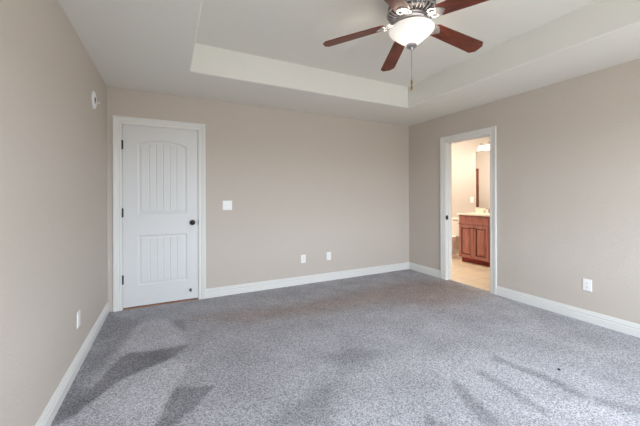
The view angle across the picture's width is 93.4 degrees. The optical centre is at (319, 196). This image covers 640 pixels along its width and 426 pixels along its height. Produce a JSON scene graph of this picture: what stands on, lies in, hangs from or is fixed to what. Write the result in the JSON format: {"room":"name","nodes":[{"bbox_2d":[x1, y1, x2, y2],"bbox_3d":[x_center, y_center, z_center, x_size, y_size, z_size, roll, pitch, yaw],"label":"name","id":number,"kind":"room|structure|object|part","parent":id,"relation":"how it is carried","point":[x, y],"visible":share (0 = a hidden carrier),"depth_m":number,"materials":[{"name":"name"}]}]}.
{"room":"empty bedroom","nodes":[
{"label":"empty bedroom","id":0,"kind":"room"},
{"bbox_2d":[0,0,106,425],"bbox_3d":[-1.318,-0.148,1.163,0.120,2.890,4.860,0,0,-27],"label":"wall","id":1,"kind":"structure","parent":0,"point":[53,141],"depth_m":1.62,"materials":[{"name":"beige paint"}]},
{"bbox_2d":[35,302,108,425],"bbox_3d":[-1.253,1.190,1.194,0.015,0.114,4.620,0,0,-27],"label":"baseboard","id":2,"kind":"structure","parent":1,"relation":"attached to","point":[46,418],"depth_m":1.98,"materials":[{"name":"white paint"}]},
{"bbox_2d":[77,310,79,328],"bbox_3d":[-1.767,0.899,2.211,0.009,0.116,0.071,0,0,-27],"label":"wall outlet","id":3,"kind":"object","parent":1,"relation":"attached to","point":[78,312],"visible":1,"depth_m":2.19,"materials":[{"name":"white plastic"}]},
{"bbox_2d":[92,91,99,108],"bbox_3d":[-1.992,-0.858,2.690,0.046,0.152,0.152,0,0,-27],"label":"detector base","id":4,"kind":"object","parent":1,"relation":"attached to","point":[94,99],"visible":1,"depth_m":2.65,"materials":[{"name":"white plastic"}]},
{"bbox_2d":[107,86,408,311],"bbox_3d":[-0.359,-0.151,4.294,4.398,2.890,0.120,0,0,-27],"label":"wall","id":5,"kind":"structure","parent":0,"point":[297,184],"depth_m":4.18,"materials":[{"name":"beige paint"}]},
{"bbox_2d":[112,115,205,311],"bbox_3d":[-1.846,0.188,3.527,0.946,2.142,0.120,0,0,-27],"label":"trim","id":6,"kind":"structure","parent":5,"relation":"attached to","point":[117,121],"depth_m":3.36,"materials":[{"name":"white paint"}]},
{"bbox_2d":[121,124,197,307],"bbox_3d":[-1.822,0.217,3.470,0.774,2.020,0.110,0,0,-27],"label":"door","id":7,"kind":"structure","parent":5,"relation":"in","point":[160,208],"depth_m":3.48,"materials":[{"name":"white paint"}]},
{"bbox_2d":[223,201,231,209],"bbox_3d":[-1.171,0.112,3.814,0.116,0.118,0.010,0,0,-27],"label":"light switch","id":8,"kind":"object","parent":5,"relation":"attached to","point":[227,205],"visible":1,"depth_m":3.81,"materials":[{"name":"white plastic"}]},
{"bbox_2d":[301,254,305,262],"bbox_3d":[-0.236,0.885,4.282,0.071,0.116,0.009,0,0,-27],"label":"wall outlet","id":9,"kind":"object","parent":5,"relation":"attached to","point":[303,257],"visible":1,"depth_m":4.28,"materials":[{"name":"white plastic"}]},
{"bbox_2d":[206,262,408,297],"bbox_3d":[0.067,1.185,4.430,3.282,0.114,0.015,0,0,-27],"label":"baseboard","id":10,"kind":"structure","parent":5,"relation":"attached to","point":[271,284],"depth_m":4.24,"materials":[{"name":"white paint"}]},
{"bbox_2d":[327,252,330,259],"bbox_3d":[0.132,0.882,4.466,0.071,0.116,0.009,0,0,-27],"label":"wall outlet","id":11,"kind":"object","parent":5,"relation":"attached to","point":[328,253],"visible":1,"depth_m":4.46,"materials":[{"name":"white plastic"}]},
{"bbox_2d":[50,269,639,425],"bbox_3d":[0.673,1.240,2.158,4.322,0.001,4.620,0,0,-27],"label":"floor","id":12,"kind":"structure","parent":0,"point":[407,347],"depth_m":2.23,"materials":[{"name":"grey carpet"}]},
{"bbox_2d":[58,0,639,125],"bbox_3d":[0.644,-1.400,2.148,4.278,0.400,4.620,0,0,-27],"label":"ceiling","id":13,"kind":"structure","parent":0,"point":[261,53],"depth_m":2.81,"materials":[{"name":"white paint"}]},
{"bbox_2d":[323,0,488,90],"bbox_3d":[0.700,-1.124,2.178,1.230,0.722,1.254,0,0,-27],"label":"ceiling fan","id":14,"kind":"object","parent":13,"relation":"hanging from","point":[411,23],"visible":1,"depth_m":2.14,"materials":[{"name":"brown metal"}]},
{"bbox_3d":[0.256,-1.212,2.284,0.475,0.006,0.134,-9,9,15],"label":"fan blade","id":15,"kind":"part","parent":14,"relation":"part of","materials":[{"name":"brown wood"}]},
{"bbox_3d":[0.638,-1.214,2.595,0.134,0.006,0.475,-11,-8,-5],"label":"fan blade","id":16,"kind":"part","parent":14,"relation":"part of","materials":[{"name":"brown wood"}]},
{"bbox_3d":[0.433,-1.213,1.826,0.134,0.006,0.475,12,15,31],"label":"fan blade","id":17,"kind":"part","parent":14,"relation":"part of","materials":[{"name":"brown wood"}]},
{"bbox_3d":[0.660,-1.149,2.177,0.316,0.118,0.316,0,0,-27],"label":"lamp shade","id":18,"kind":"part","parent":14,"relation":"part of","materials":[{"name":"white glass"}]},
{"bbox_3d":[1.050,-1.215,2.328,0.475,0.006,0.134,9,-14,-21],"label":"fan blade","id":19,"kind":"part","parent":14,"relation":"part of","materials":[{"name":"brown wood"}]},
{"bbox_3d":[0.924,-1.215,1.853,0.134,0.006,0.475,14,-1,-40],"label":"fan blade","id":20,"kind":"part","parent":14,"relation":"part of","materials":[{"name":"brown wood"}]},
{"bbox_2d":[449,254,489,290],"bbox_3d":[2.239,1.255,5.816,1.754,0.039,4.200,0,0,-27],"label":"floor","id":21,"kind":"structure","parent":0,"point":[471,274],"depth_m":4.83,"materials":[{"name":"beige tile"}]},
{"bbox_2d":[452,217,458,256],"bbox_3d":[2.610,0.841,6.182,0.739,0.785,0.450,0,0,-27],"label":"toilet","id":22,"kind":"object","parent":21,"relation":"on","point":[455,221],"visible":0.24,"depth_m":6.17,"materials":[{"name":"white ceramic"}]},
{"bbox_3d":[2.554,1.036,6.153,0.586,0.395,0.370,0,0,-27],"label":"bowl","id":23,"kind":"part","parent":22,"relation":"part of","materials":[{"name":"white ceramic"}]},
{"bbox_3d":[2.850,0.660,6.302,0.194,0.345,0.417,0,0,-27],"label":"tank","id":24,"kind":"part","parent":22,"relation":"part of","materials":[{"name":"white ceramic"}]},
{"bbox_2d":[459,215,489,266],"bbox_3d":[3.007,0.789,5.595,0.560,0.886,0.615,0,0,-27],"label":"vanity cabinet","id":25,"kind":"object","parent":21,"relation":"on","point":[474,231],"visible":0.66,"depth_m":5.46,"materials":[{"name":"brown wood"}]},
{"bbox_3d":[2.724,0.831,5.620,0.020,0.595,0.292,0,0,-27],"label":"cabinet door","id":26,"kind":"part","parent":25,"relation":"part of","materials":[{"name":"brown wood"}]},
{"bbox_2d":[457,208,489,216],"bbox_3d":[3.010,0.332,5.598,0.558,0.200,0.651,0,0,-27],"label":"countertop","id":27,"kind":"structure","parent":25,"relation":"on","point":[479,211],"depth_m":5.70,"materials":[{"name":"stone"}]},
{"bbox_3d":[2.790,0.438,5.487,0.020,0.159,0.591,0,0,-27],"label":"false drawer","id":28,"kind":"part","parent":25,"relation":"part of","materials":[{"name":"brown wood"}]},
{"bbox_3d":[2.858,0.830,5.353,0.020,0.595,0.292,0,0,-27],"label":"cabinet door","id":29,"kind":"part","parent":25,"relation":"part of","materials":[{"name":"brown wood"}]},
{"bbox_2d":[451,136,489,248],"bbox_3d":[3.072,-0.163,6.236,0.120,2.890,4.440,0,0,-27],"label":"wall","id":30,"kind":"structure","parent":0,"point":[463,154],"depth_m":6.25,"materials":[{"name":"beige paint"}]},
{"bbox_2d":[476,208,487,212],"bbox_3d":[3.251,0.274,5.718,0.020,0.085,0.651,0,0,-27],"label":"backsplash","id":31,"kind":"structure","parent":30,"relation":"attached to","point":[479,210],"depth_m":5.91,"materials":[{"name":"stone"}]},
{"bbox_2d":[476,150,489,206],"bbox_3d":[3.253,-0.338,5.732,0.006,1.095,0.636,0,0,-27],"label":"vanity mirror","id":32,"kind":"object","parent":30,"relation":"attached to","point":[482,157],"visible":0.36,"depth_m":5.87,"materials":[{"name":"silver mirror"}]},
{"bbox_2d":[478,141,489,149],"bbox_3d":[3.191,-0.974,5.693,0.148,0.150,0.433,0,0,-27],"label":"vanity light","id":33,"kind":"object","parent":30,"relation":"attached to","point":[488,143],"visible":0.61,"depth_m":5.77,"materials":[{"name":"white glass"}]},
{"bbox_2d":[409,58,639,323],"bbox_3d":[2.641,-0.162,3.079,0.120,2.890,4.740,0,0,-27],"label":"wall","id":34,"kind":"structure","parent":0,"point":[568,151],"depth_m":3.16,"materials":[{"name":"beige paint"}]},
{"bbox_2d":[409,262,440,277],"bbox_3d":[1.677,1.180,4.863,0.015,0.114,0.682,0,0,-27],"label":"baseboard","id":35,"kind":"structure","parent":34,"relation":"attached to","point":[423,269],"depth_m":4.83,"materials":[{"name":"white paint"}]},
{"bbox_2d":[440,126,496,294],"bbox_3d":[2.079,0.173,4.203,0.159,2.124,0.866,0,0,-27],"label":"trim","id":36,"kind":"structure","parent":34,"relation":"attached to","point":[445,142],"depth_m":4.49,"materials":[{"name":"white paint"}]},
{"bbox_2d":[496,286,639,337],"bbox_3d":[2.904,1.175,2.412,0.015,0.114,3.076,0,0,-27],"label":"baseboard","id":37,"kind":"structure","parent":34,"relation":"attached to","point":[630,328],"depth_m":3.05,"materials":[{"name":"white paint"}]},
{"bbox_2d":[583,278,591,291],"bbox_3d":[2.629,0.870,2.966,0.009,0.116,0.071,0,0,-27],"label":"wall outlet","id":38,"kind":"object","parent":34,"relation":"attached to","point":[587,283],"visible":1,"depth_m":2.96,"materials":[{"name":"white plastic"}]}
]}

